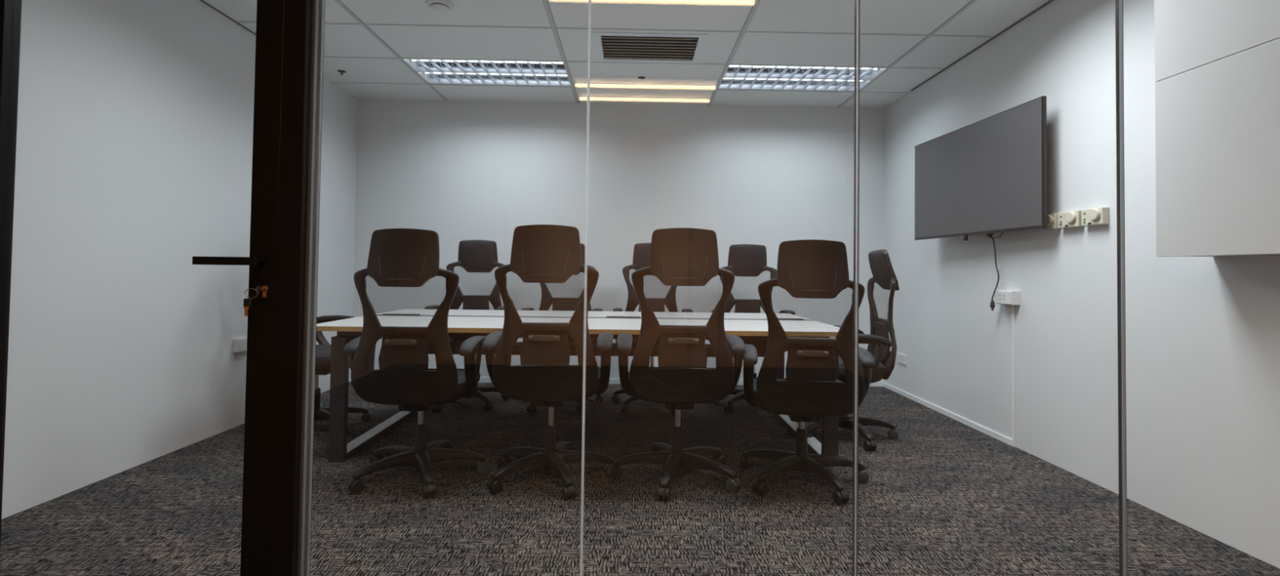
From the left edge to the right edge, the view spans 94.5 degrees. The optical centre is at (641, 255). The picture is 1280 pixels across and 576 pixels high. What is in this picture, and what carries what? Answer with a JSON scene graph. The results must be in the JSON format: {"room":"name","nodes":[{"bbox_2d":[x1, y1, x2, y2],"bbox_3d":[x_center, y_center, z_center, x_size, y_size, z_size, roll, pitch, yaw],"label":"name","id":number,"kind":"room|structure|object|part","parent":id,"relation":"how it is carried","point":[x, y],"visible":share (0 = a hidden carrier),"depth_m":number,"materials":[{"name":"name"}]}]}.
{"room":"office","nodes":[
{"label":"office","id":0,"kind":"room"},
{"bbox_2d":[1,0,358,519],"bbox_3d":[-2.628,-0.294,3.570,0.120,2.756,3.811,1,-1,-1],"label":"wall","id":1,"kind":"structure","parent":0,"point":[135,117],"depth_m":2.97,"materials":[{"name":"white paint"}]},
{"bbox_2d":[232,337,247,352],"bbox_3d":[-2.567,0.571,3.804,0.033,0.084,0.136,1,-1,-1],"label":"wall outlet","id":2,"kind":"object","parent":1,"relation":"attached to","point":[239,344],"visible":0.67,"depth_m":3.76,"materials":[{"name":"white plastic"}]},
{"bbox_2d":[352,98,884,382],"bbox_3d":[-0.186,-0.216,5.455,4.826,2.756,0.120,1,-1,-1],"label":"wall","id":3,"kind":"structure","parent":0,"point":[768,176],"depth_m":5.40,"materials":[{"name":"white paint"}]},
{"bbox_2d":[350,377,883,386],"bbox_3d":[-0.208,1.137,5.357,4.816,0.045,0.010,1,-1,-1],"label":"baseboard","id":4,"kind":"structure","parent":3,"relation":"attached to","point":[612,381],"depth_m":5.35,"materials":[{"name":"white paint"}]},
{"bbox_2d":[199,0,1053,107],"bbox_3d":[-0.139,-1.438,3.580,4.826,0.004,3.691,1,-1,-1],"label":"trim","id":5,"kind":"structure","parent":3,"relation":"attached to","point":[756,3],"depth_m":3.92,"materials":[{"name":"grey metal"}]},
{"bbox_2d":[203,0,1049,108],"bbox_3d":[-0.139,-1.448,3.580,4.826,0.015,3.691,1,-1,-1],"label":"ceiling","id":6,"kind":"structure","parent":0,"point":[920,17],"depth_m":3.91,"materials":[{"name":"white tile"}]},
{"bbox_2d":[337,70,346,75],"bbox_3d":[-2.348,-1.429,4.627,0.060,0.027,0.060,1,-1,-1],"label":"sprinkler head","id":7,"kind":"object","parent":6,"relation":"attached to","point":[341,72],"visible":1,"depth_m":4.62},
{"bbox_2d":[425,0,453,12],"bbox_3d":[-1.168,-1.441,3.417,0.160,0.033,0.160,1,-1,-1],"label":"smoke detector","id":8,"kind":"object","parent":6,"relation":"attached to","point":[442,6],"visible":1,"depth_m":3.39,"materials":[{"name":"white plastic"}]},
{"bbox_2d":[402,58,571,87],"bbox_3d":[-1.170,-1.475,4.633,1.196,0.101,0.596,1,-1,-1],"label":"ceiling lamp","id":9,"kind":"object","parent":6,"relation":"attached to","point":[442,72],"visible":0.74,"depth_m":4.64,"materials":[{"name":"white metal"}]},
{"bbox_2d":[592,31,707,63],"bbox_3d":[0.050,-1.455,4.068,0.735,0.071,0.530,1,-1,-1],"label":"ceiling vent","id":10,"kind":"object","parent":6,"relation":"in","point":[605,42],"visible":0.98,"depth_m":4.11,"materials":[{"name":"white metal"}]},
{"bbox_2d":[717,65,887,92],"bbox_3d":[1.229,-1.443,4.673,1.196,0.101,0.596,1,-1,-1],"label":"ceiling lamp","id":11,"kind":"object","parent":6,"relation":"attached to","point":[759,77],"visible":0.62,"depth_m":4.68,"materials":[{"name":"white metal"}]},
{"bbox_2d":[0,381,1279,575],"bbox_3d":[-0.133,1.107,1.167,5.066,0.100,8.631,1,-1,-1],"label":"floor","id":12,"kind":"structure","parent":0,"point":[946,496],"depth_m":2.52,"materials":[{"name":"carpet"}]},
{"bbox_2d":[0,0,284,575],"bbox_3d":[-1.436,-0.199,1.634,0.853,2.481,0.114,1,-1,-1],"label":"door","id":13,"kind":"structure","parent":12,"relation":"on","point":[262,262],"depth_m":1.65,"materials":[{"name":"brown metal"}]},
{"bbox_3d":[-1.115,0.014,1.585,0.167,0.022,0.014,1,-1,-1],"label":"handle","id":14,"kind":"part","parent":13,"relation":"part of","materials":[{"name":"brown metal"}]},
{"bbox_2d":[243,285,264,316],"bbox_3d":[-1.062,0.123,1.616,0.040,0.083,0.035,1,-1,-1],"label":"keys","id":15,"kind":"object","parent":13,"relation":"hanging from","point":[247,303],"visible":1,"depth_m":1.60,"materials":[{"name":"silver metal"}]},
{"bbox_3d":[-1.047,0.024,1.615,0.028,0.085,0.055,1,-1,-1],"label":"handle plate","id":16,"kind":"part","parent":13,"relation":"part of","materials":[{"name":"brown metal"}]},
{"bbox_2d":[314,315,371,435],"bbox_3d":[-2.084,0.489,3.751,0.634,1.214,0.656,1,-1,-1],"label":"office chair","id":17,"kind":"object","parent":12,"relation":"on","point":[322,367],"visible":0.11,"depth_m":3.74,"materials":[{"name":"black plastic"}]},
{"bbox_3d":[-1.917,1.002,3.650,0.280,0.070,0.082,0,-2,32],"label":"leg","id":18,"kind":"part","parent":17,"relation":"part of","materials":[{"name":"black plastic"}]},
{"bbox_3d":[-2.031,0.627,3.752,0.510,0.075,0.504,1,-1,-1],"label":"seat","id":19,"kind":"part","parent":17,"relation":"part of","materials":[{"name":"black fabric"}]},
{"bbox_3d":[-2.111,0.566,4.000,0.251,0.297,0.101,1,-1,-1],"label":"armrest","id":20,"kind":"part","parent":17,"relation":"part of","materials":[{"name":"black plastic"}]},
{"bbox_3d":[-1.932,1.007,3.855,0.280,0.070,0.082,2,-2,-40],"label":"leg","id":21,"kind":"part","parent":17,"relation":"part of","materials":[{"name":"black plastic"}]},
{"bbox_2d":[342,228,489,497],"bbox_3d":[-1.077,0.486,2.948,0.644,1.206,0.658,1,-1,-1],"label":"office chair","id":22,"kind":"object","parent":12,"relation":"on","point":[397,257],"visible":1,"depth_m":2.69,"materials":[{"name":"black plastic"}]},
{"bbox_3d":[-1.338,0.556,2.888,0.101,0.297,0.251,1,-1,-1],"label":"armrest","id":23,"kind":"part","parent":22,"relation":"part of","materials":[{"name":"black plastic"}]},
{"bbox_3d":[-1.218,0.990,2.803,0.082,0.070,0.280,-1,-2,44],"label":"leg","id":24,"kind":"part","parent":22,"relation":"part of","materials":[{"name":"black plastic"}]},
{"bbox_3d":[-1.254,0.995,3.005,0.280,0.070,0.082,0,-2,26],"label":"leg","id":25,"kind":"part","parent":22,"relation":"part of","materials":[{"name":"black plastic"}]},
{"bbox_3d":[-1.085,0.368,2.709,0.487,0.636,0.076,1,-1,-1],"label":"frame","id":26,"kind":"part","parent":22,"relation":"part of","materials":[{"name":"black plastic"}]},
{"bbox_3d":[-1.015,0.992,2.774,0.082,0.070,0.280,1,-2,-28],"label":"leg","id":27,"kind":"part","parent":22,"relation":"part of","materials":[{"name":"black plastic"}]},
{"bbox_3d":[-1.072,0.999,3.102,0.082,0.070,0.280,1,-1,8],"label":"leg","id":28,"kind":"part","parent":22,"relation":"part of","materials":[{"name":"black plastic"}]},
{"bbox_3d":[-1.093,0.628,2.968,0.504,0.075,0.510,1,-1,-1],"label":"seat","id":29,"kind":"part","parent":22,"relation":"part of","materials":[{"name":"black fabric"}]},
{"bbox_3d":[-0.925,0.998,2.959,0.280,0.070,0.082,1,-1,-10],"label":"leg","id":30,"kind":"part","parent":22,"relation":"part of","materials":[{"name":"black plastic"}]},
{"bbox_3d":[-0.944,0.742,2.966,0.181,0.031,0.025,1,-1,-2],"label":"tilt lever","id":31,"kind":"part","parent":22,"relation":"part of","materials":[{"name":"black plastic"}]},
{"bbox_3d":[-0.843,0.563,2.896,0.101,0.297,0.251,1,-1,-1],"label":"armrest","id":32,"kind":"part","parent":22,"relation":"part of","materials":[{"name":"black plastic"}]},
{"bbox_2d":[424,240,509,413],"bbox_3d":[-1.340,0.493,4.515,0.639,1.255,0.636,1,-1,-1],"label":"office chair","id":33,"kind":"object","parent":12,"relation":"on","point":[473,255],"visible":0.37,"depth_m":4.74,"materials":[{"name":"black plastic"}]},
{"bbox_3d":[-1.327,0.609,4.470,0.504,0.075,0.510,1,-1,-1],"label":"seat","id":34,"kind":"part","parent":33,"relation":"part of","materials":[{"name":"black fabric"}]},
{"bbox_3d":[-1.329,0.362,4.740,0.487,0.636,0.076,1,-1,-1],"label":"frame","id":35,"kind":"part","parent":33,"relation":"part of","materials":[{"name":"black plastic"}]},
{"bbox_3d":[-1.205,1.029,4.370,0.280,0.070,0.082,-1,-2,43],"label":"leg","id":36,"kind":"part","parent":33,"relation":"part of","materials":[{"name":"black plastic"}]},
{"bbox_3d":[-1.180,1.034,4.574,0.280,0.070,0.082,2,-2,-29],"label":"leg","id":37,"kind":"part","parent":33,"relation":"part of","materials":[{"name":"black plastic"}]},
{"bbox_2d":[481,224,613,500],"bbox_3d":[-0.433,0.481,2.953,0.640,1.232,0.648,1,-1,-1],"label":"office chair","id":38,"kind":"object","parent":12,"relation":"on","point":[544,376],"visible":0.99,"depth_m":2.70,"materials":[{"name":"black plastic"}]},
{"bbox_3d":[-0.695,0.539,2.894,0.101,0.297,0.251,1,-1,-1],"label":"armrest","id":39,"kind":"part","parent":38,"relation":"part of","materials":[{"name":"black plastic"}]},
{"bbox_3d":[-0.582,0.999,2.815,0.280,0.070,0.082,2,-2,-43],"label":"leg","id":40,"kind":"part","parent":38,"relation":"part of","materials":[{"name":"black plastic"}]},
{"bbox_3d":[-0.607,1.003,3.019,0.280,0.070,0.082,0,-2,29],"label":"leg","id":41,"kind":"part","parent":38,"relation":"part of","materials":[{"name":"black plastic"}]},
{"bbox_3d":[-0.442,0.350,2.716,0.487,0.636,0.076,1,-1,-1],"label":"frame","id":42,"kind":"part","parent":38,"relation":"part of","materials":[{"name":"black plastic"}]},
{"bbox_3d":[-0.380,1.000,2.776,0.082,0.070,0.280,1,-2,-25],"label":"leg","id":43,"kind":"part","parent":38,"relation":"part of","materials":[{"name":"black plastic"}]},
{"bbox_3d":[-0.449,0.610,2.974,0.504,0.075,0.510,1,-1,-1],"label":"seat","id":44,"kind":"part","parent":38,"relation":"part of","materials":[{"name":"black fabric"}]},
{"bbox_3d":[-0.420,1.008,3.106,0.082,0.070,0.280,0,-1,11],"label":"leg","id":45,"kind":"part","parent":38,"relation":"part of","materials":[{"name":"black plastic"}]},
{"bbox_3d":[-0.280,1.006,2.955,0.280,0.070,0.082,1,-1,-7],"label":"leg","id":46,"kind":"part","parent":38,"relation":"part of","materials":[{"name":"black plastic"}]},
{"bbox_3d":[-0.301,0.724,2.973,0.181,0.031,0.025,1,-1,-2],"label":"tilt lever","id":47,"kind":"part","parent":38,"relation":"part of","materials":[{"name":"black plastic"}]},
{"bbox_3d":[-0.200,0.545,2.902,0.101,0.297,0.251,1,-1,-1],"label":"armrest","id":48,"kind":"part","parent":38,"relation":"part of","materials":[{"name":"black plastic"}]},
{"bbox_2d":[520,243,603,413],"bbox_3d":[-0.612,0.510,4.539,0.643,1.249,0.620,1,-1,-1],"label":"office chair","id":49,"kind":"object","parent":12,"relation":"on","point":[547,300],"visible":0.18,"depth_m":4.74,"materials":[{"name":"black plastic"}]},
{"bbox_3d":[-0.614,0.381,4.752,0.487,0.636,0.076,1,-1,-1],"label":"frame","id":50,"kind":"part","parent":49,"relation":"part of","materials":[{"name":"black plastic"}]},
{"bbox_3d":[-0.513,1.038,4.361,0.082,0.070,0.280,2,-2,-37],"label":"leg","id":51,"kind":"part","parent":49,"relation":"part of","materials":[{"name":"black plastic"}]},
{"bbox_3d":[-0.613,0.628,4.481,0.504,0.075,0.510,1,-1,-1],"label":"seat","id":52,"kind":"part","parent":49,"relation":"part of","materials":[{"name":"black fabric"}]},
{"bbox_2d":[316,309,856,462],"bbox_3d":[-0.322,0.752,3.725,2.860,0.731,1.345,1,-1,-1],"label":"conference table","id":53,"kind":"object","parent":12,"relation":"on","point":[461,322],"visible":0.52,"depth_m":3.35,"materials":[{"name":"white laminate"}]},
{"bbox_3d":[-1.621,1.065,3.696,0.074,0.003,1.081,1,-1,-1],"label":"foot rail","id":54,"kind":"part","parent":53,"relation":"part of","materials":[{"name":"white metal"}]},
{"bbox_2d":[427,341,733,357],"bbox_3d":[-0.419,0.587,3.728,2.100,0.060,0.180,1,-1,-1],"label":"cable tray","id":55,"kind":"object","parent":53,"relation":"on","point":[455,345],"depth_m":3.64,"materials":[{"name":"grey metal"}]},
{"bbox_3d":[0.999,1.099,3.739,0.074,0.003,1.081,1,-1,-1],"label":"foot rail","id":56,"kind":"part","parent":53,"relation":"part of","materials":[{"name":"white metal"}]},
{"bbox_2d":[611,243,693,414],"bbox_3d":[0.089,0.514,4.546,0.640,1.250,0.627,1,-1,-1],"label":"office chair","id":57,"kind":"object","parent":12,"relation":"on","point":[641,259],"visible":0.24,"depth_m":4.75,"materials":[{"name":"black plastic"}]},
{"bbox_3d":[-0.088,1.048,4.578,0.280,0.070,0.082,0,-2,22],"label":"leg","id":58,"kind":"part","parent":57,"relation":"part of","materials":[{"name":"black plastic"}]},
{"bbox_3d":[-0.038,1.044,4.379,0.082,0.070,0.280,0,-2,40],"label":"leg","id":59,"kind":"part","parent":57,"relation":"part of","materials":[{"name":"black plastic"}]},
{"bbox_3d":[0.080,0.632,4.493,0.504,0.075,0.510,1,-1,-1],"label":"seat","id":60,"kind":"part","parent":57,"relation":"part of","materials":[{"name":"black fabric"}]},
{"bbox_3d":[0.079,0.386,4.763,0.487,0.636,0.076,1,-1,-1],"label":"frame","id":61,"kind":"part","parent":57,"relation":"part of","materials":[{"name":"black plastic"}]},
{"bbox_2d":[609,227,745,501],"bbox_3d":[0.168,0.492,2.960,0.650,1.226,0.652,1,-1,-1],"label":"office chair","id":62,"kind":"object","parent":12,"relation":"on","point":[682,379],"visible":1,"depth_m":2.71,"materials":[{"name":"black plastic"}]},
{"bbox_3d":[-0.065,0.553,2.909,0.101,0.297,0.251,1,-1,-1],"label":"armrest","id":63,"kind":"part","parent":62,"relation":"part of","materials":[{"name":"black plastic"}]},
{"bbox_3d":[0.001,1.009,2.941,0.280,0.070,0.082,1,-1,-3],"label":"leg","id":64,"kind":"part","parent":62,"relation":"part of","materials":[{"name":"black plastic"}]},
{"bbox_3d":[0.113,1.015,3.113,0.082,0.070,0.280,1,-2,-21],"label":"leg","id":65,"kind":"part","parent":62,"relation":"part of","materials":[{"name":"black plastic"}]},
{"bbox_3d":[0.130,1.007,2.781,0.082,0.070,0.280,0,-1,15],"label":"leg","id":66,"kind":"part","parent":62,"relation":"part of","materials":[{"name":"black plastic"}]},
{"bbox_3d":[0.180,0.625,2.989,0.504,0.075,0.510,1,-1,-1],"label":"seat","id":67,"kind":"part","parent":62,"relation":"part of","materials":[{"name":"black fabric"}]},
{"bbox_3d":[0.188,0.365,2.731,0.487,0.636,0.076,1,-1,-1],"label":"frame","id":68,"kind":"part","parent":62,"relation":"part of","materials":[{"name":"black plastic"}]},
{"bbox_3d":[0.312,1.016,3.059,0.280,0.070,0.082,2,-2,-39],"label":"leg","id":69,"kind":"part","parent":62,"relation":"part of","materials":[{"name":"black plastic"}]},
{"bbox_3d":[0.323,1.011,2.854,0.280,0.070,0.082,0,-2,33],"label":"leg","id":70,"kind":"part","parent":62,"relation":"part of","materials":[{"name":"black plastic"}]},
{"bbox_3d":[0.329,0.739,2.988,0.181,0.031,0.025,1,-1,-2],"label":"tilt lever","id":71,"kind":"part","parent":62,"relation":"part of","materials":[{"name":"black plastic"}]},
{"bbox_3d":[0.430,0.560,2.918,0.101,0.297,0.251,1,-1,-1],"label":"armrest","id":72,"kind":"part","parent":62,"relation":"part of","materials":[{"name":"black plastic"}]},
{"bbox_2d":[711,244,795,413],"bbox_3d":[0.869,0.525,4.552,0.639,1.250,0.636,1,-1,-1],"label":"office chair","id":73,"kind":"object","parent":12,"relation":"on","point":[744,260],"visible":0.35,"depth_m":4.77,"materials":[{"name":"black plastic"}]},
{"bbox_3d":[0.726,1.055,4.402,0.280,0.070,0.082,2,-2,-45],"label":"leg","id":74,"kind":"part","parent":73,"relation":"part of","materials":[{"name":"black plastic"}]},
{"bbox_3d":[0.693,1.059,4.605,0.280,0.070,0.082,0,-2,27],"label":"leg","id":75,"kind":"part","parent":73,"relation":"part of","materials":[{"name":"black plastic"}]},
{"bbox_3d":[0.854,0.396,4.776,0.487,0.636,0.076,1,-1,-1],"label":"frame","id":76,"kind":"part","parent":73,"relation":"part of","materials":[{"name":"black plastic"}]},
{"bbox_3d":[0.855,0.643,4.506,0.504,0.075,0.510,1,-1,-1],"label":"seat","id":77,"kind":"part","parent":73,"relation":"part of","materials":[{"name":"black fabric"}]},
{"bbox_2d":[738,240,875,504],"bbox_3d":[0.811,0.524,2.946,0.648,1.179,0.659,1,-1,6],"label":"office chair","id":78,"kind":"object","parent":12,"relation":"on","point":[810,390],"visible":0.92,"depth_m":2.69,"materials":[{"name":"black plastic"}]},
{"bbox_3d":[0.545,0.608,2.919,0.101,0.297,0.251,1,-1,6],"label":"armrest","id":79,"kind":"part","parent":78,"relation":"part of","materials":[{"name":"black plastic"}]},
{"bbox_3d":[0.647,1.020,3.030,0.280,0.070,0.082,0,-2,35],"label":"leg","id":80,"kind":"part","parent":78,"relation":"part of","materials":[{"name":"black plastic"}]},
{"bbox_3d":[0.650,1.015,2.825,0.280,0.070,0.082,2,-2,-37],"label":"leg","id":81,"kind":"part","parent":78,"relation":"part of","materials":[{"name":"black plastic"}]},
{"bbox_3d":[0.798,0.679,2.968,0.504,0.075,0.510,1,-1,6],"label":"seat","id":82,"kind":"part","parent":78,"relation":"part of","materials":[{"name":"black fabric"}]},
{"bbox_3d":[0.773,0.419,2.711,0.487,0.636,0.076,1,-1,6],"label":"frame","id":83,"kind":"part","parent":78,"relation":"part of","materials":[{"name":"black plastic"}]},
{"bbox_3d":[0.847,1.016,2.764,0.082,0.070,0.280,1,-1,-19],"label":"leg","id":84,"kind":"part","parent":78,"relation":"part of","materials":[{"name":"black plastic"}]},
{"bbox_3d":[0.965,1.022,2.933,0.280,0.070,0.082,1,-1,-1],"label":"leg","id":85,"kind":"part","parent":78,"relation":"part of","materials":[{"name":"black plastic"}]},
{"bbox_3d":[0.945,0.793,2.948,0.181,0.031,0.025,1,-1,5],"label":"tilt lever","id":86,"kind":"part","parent":78,"relation":"part of","materials":[{"name":"black plastic"}]},
{"bbox_3d":[1.036,0.613,2.867,0.101,0.297,0.251,1,-1,6],"label":"armrest","id":87,"kind":"part","parent":78,"relation":"part of","materials":[{"name":"black plastic"}]},
{"bbox_2d":[797,249,899,451],"bbox_3d":[1.300,0.548,3.745,0.634,1.182,0.656,1,-1,4],"label":"office chair","id":88,"kind":"object","parent":12,"relation":"on","point":[878,340],"visible":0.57,"depth_m":3.61,"materials":[{"name":"black plastic"}]},
{"bbox_3d":[1.117,1.041,3.653,0.280,0.070,0.082,2,-2,-29],"label":"leg","id":89,"kind":"part","parent":88,"relation":"part of","materials":[{"name":"black plastic"}]},
{"bbox_3d":[1.303,1.042,3.566,0.082,0.070,0.280,1,-1,-11],"label":"leg","id":90,"kind":"part","parent":88,"relation":"part of","materials":[{"name":"black plastic"}]},
{"bbox_3d":[1.244,0.694,3.748,0.510,0.075,0.504,1,-1,4],"label":"seat","id":91,"kind":"part","parent":88,"relation":"part of","materials":[{"name":"black fabric"}]},
{"bbox_3d":[1.305,0.622,3.498,0.251,0.297,0.101,1,-1,4],"label":"armrest","id":92,"kind":"part","parent":88,"relation":"part of","materials":[{"name":"black plastic"}]},
{"bbox_3d":[1.443,1.047,3.716,0.280,0.070,0.082,1,-1,7],"label":"leg","id":93,"kind":"part","parent":88,"relation":"part of","materials":[{"name":"black plastic"}]},
{"bbox_3d":[1.511,0.444,3.736,0.076,0.636,0.487,1,-1,4],"label":"frame","id":94,"kind":"part","parent":88,"relation":"part of","materials":[{"name":"black plastic"}]},
{"bbox_3d":[0.663,1.066,1.686,3.219,0.030,0.040,1,-1,-1],"label":"trim","id":95,"kind":"structure","parent":12,"relation":"on","visible":0},
{"bbox_2d":[580,0,589,543],"bbox_3d":[-0.545,-0.228,1.697,0.770,2.526,0.010,1,-1,-1],"label":"window","id":96,"kind":"structure","parent":95,"relation":"attached to","point":[588,0],"depth_m":1.70,"materials":[{"name":"clear glass"}]},
{"bbox_2d":[582,19,591,575],"bbox_3d":[0.233,-0.218,1.710,0.774,2.526,0.010,1,-1,-1],"label":"window","id":97,"kind":"structure","parent":95,"relation":"attached to","point":[590,20],"depth_m":1.70,"materials":[{"name":"clear glass"}]},
{"bbox_2d":[852,0,859,575],"bbox_3d":[0.622,-0.198,1.716,0.011,2.556,0.012,1,-1,-1],"label":"trim","id":98,"kind":"structure","parent":95,"relation":"on","point":[855,92],"depth_m":1.71,"materials":[{"name":"grey plastic"}]},
{"bbox_2d":[1115,0,1127,575],"bbox_3d":[1.398,-0.187,1.729,0.014,2.556,0.012,1,-1,-1],"label":"trim","id":99,"kind":"structure","parent":95,"relation":"on","point":[1118,3],"depth_m":1.72,"materials":[{"name":"grey plastic"}]},
{"bbox_2d":[884,0,1279,568],"bbox_3d":[2.317,-0.228,3.652,0.120,2.756,3.811,1,-1,-1],"label":"wall","id":100,"kind":"structure","parent":0,"point":[1202,334],"depth_m":2.98,"materials":[{"name":"white paint"}]},
{"bbox_2d":[897,353,906,364],"bbox_3d":[2.213,0.878,5.038,0.013,0.080,0.150,1,-1,-1],"label":"wall outlet","id":101,"kind":"object","parent":100,"relation":"attached to","point":[901,358],"visible":1,"depth_m":5.02,"materials":[{"name":"white plastic"}]},
{"bbox_2d":[883,382,1012,446],"bbox_3d":[2.220,1.152,4.484,0.010,0.036,1.836,1,-1,-1],"label":"baseboard","id":102,"kind":"structure","parent":100,"relation":"attached to","point":[1001,437],"depth_m":4.21,"materials":[{"name":"white paint"}]},
{"bbox_2d":[914,95,1047,240],"bbox_3d":[2.162,-0.473,3.840,0.102,0.751,1.307,1,-1,-4],"label":"television","id":103,"kind":"object","parent":100,"relation":"attached to","point":[988,175],"visible":1,"depth_m":3.65,"materials":[{"name":"black"}]},
{"bbox_2d":[986,232,1003,311],"bbox_3d":[2.176,0.084,3.658,0.043,0.513,0.162,1,-1,-1],"label":"power cord","id":104,"kind":"object","parent":103,"relation":"hanging from","point":[989,235],"visible":0.86,"depth_m":3.67,"materials":[{"name":"black plastic"}]},
{"bbox_3d":[2.181,0.073,3.671,0.022,0.454,0.102,1,-1,-13],"label":"cord","id":105,"kind":"part","parent":104,"relation":"part of","materials":[{"name":"black plastic"}]},
{"bbox_2d":[995,290,1020,305],"bbox_3d":[2.224,0.255,3.603,0.055,0.084,0.160,1,-1,-1],"label":"outlet box","id":106,"kind":"object","parent":100,"relation":"attached to","point":[1002,297],"visible":1,"depth_m":3.56,"materials":[{"name":"white plastic"}]},
{"bbox_2d":[1011,305,1015,447],"bbox_3d":[2.240,0.721,3.566,0.012,0.850,0.018,1,-1,-1],"label":"cable trunking","id":107,"kind":"object","parent":100,"relation":"attached to","point":[1013,307],"visible":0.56,"depth_m":3.56,"materials":[{"name":"white paint"}]},
{"bbox_2d":[1037,213,1060,231],"bbox_3d":[2.237,-0.186,3.264,0.051,0.084,0.140,1,-1,-1],"label":"box","id":108,"kind":"object","parent":100,"relation":"attached to","point":[1052,219],"visible":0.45,"depth_m":3.21,"materials":[{"name":"beige plastic"}]},
{"bbox_3d":[2.222,-0.195,3.234,0.018,0.060,0.060,1,-1,-1],"label":"knob","id":109,"kind":"part","parent":108,"relation":"part of","materials":[{"name":"beige plastic"}]},
{"bbox_2d":[1057,210,1084,228],"bbox_3d":[2.240,-0.190,3.101,0.051,0.084,0.145,1,-1,-1],"label":"box","id":110,"kind":"object","parent":100,"relation":"attached to","point":[1068,220],"visible":0.98,"depth_m":3.07,"materials":[{"name":"beige plastic"}]},
{"bbox_3d":[2.224,-0.199,3.069,0.018,0.060,0.060,1,-1,-1],"label":"knob","id":111,"kind":"part","parent":110,"relation":"part of","materials":[{"name":"beige plastic"}]},
{"bbox_2d":[1081,207,1109,226],"bbox_3d":[2.243,-0.194,2.940,0.051,0.084,0.137,1,-1,-1],"label":"box","id":112,"kind":"object","parent":100,"relation":"attached to","point":[1100,215],"visible":1,"depth_m":2.90,"materials":[{"name":"beige plastic"}]},
{"bbox_3d":[2.227,-0.203,2.912,0.018,0.060,0.060,1,-1,-1],"label":"knob","id":113,"kind":"part","parent":112,"relation":"part of","materials":[{"name":"beige plastic"}]},
{"bbox_2d":[1154,0,1279,257],"bbox_3d":[2.174,-0.722,2.079,0.229,1.442,0.588,1,-1,-1],"label":"upper cabinet","id":114,"kind":"object","parent":100,"relation":"attached to","point":[1217,62],"visible":1,"depth_m":2.11,"materials":[{"name":"white laminate"}]},
{"bbox_3d":[2.073,-1.073,2.086,0.017,0.740,0.588,1,-1,-1],"label":"door","id":115,"kind":"part","parent":114,"relation":"part of","materials":[{"name":"white laminate"}]},
{"bbox_3d":[-2.246,-0.236,1.669,0.582,2.556,0.100,1,-1,-1],"label":"wall partition","id":116,"kind":"structure","parent":0,"visible":0},
{"bbox_2d":[268,0,324,575],"bbox_3d":[-1.443,-0.225,1.684,1.025,2.556,0.095,1,-1,-1],"label":"trim","id":117,"kind":"structure","parent":116,"relation":"attached to","point":[297,39],"depth_m":1.64,"materials":[{"name":"brown metal"}]},
{"bbox_2d":[297,0,324,575],"bbox_3d":[-0.940,-0.218,1.695,0.006,2.556,0.050,1,-1,-1],"label":"trim","id":118,"kind":"structure","parent":116,"relation":"attached to","point":[304,455],"depth_m":1.68,"materials":[{"name":"grey metal"}]}
]}

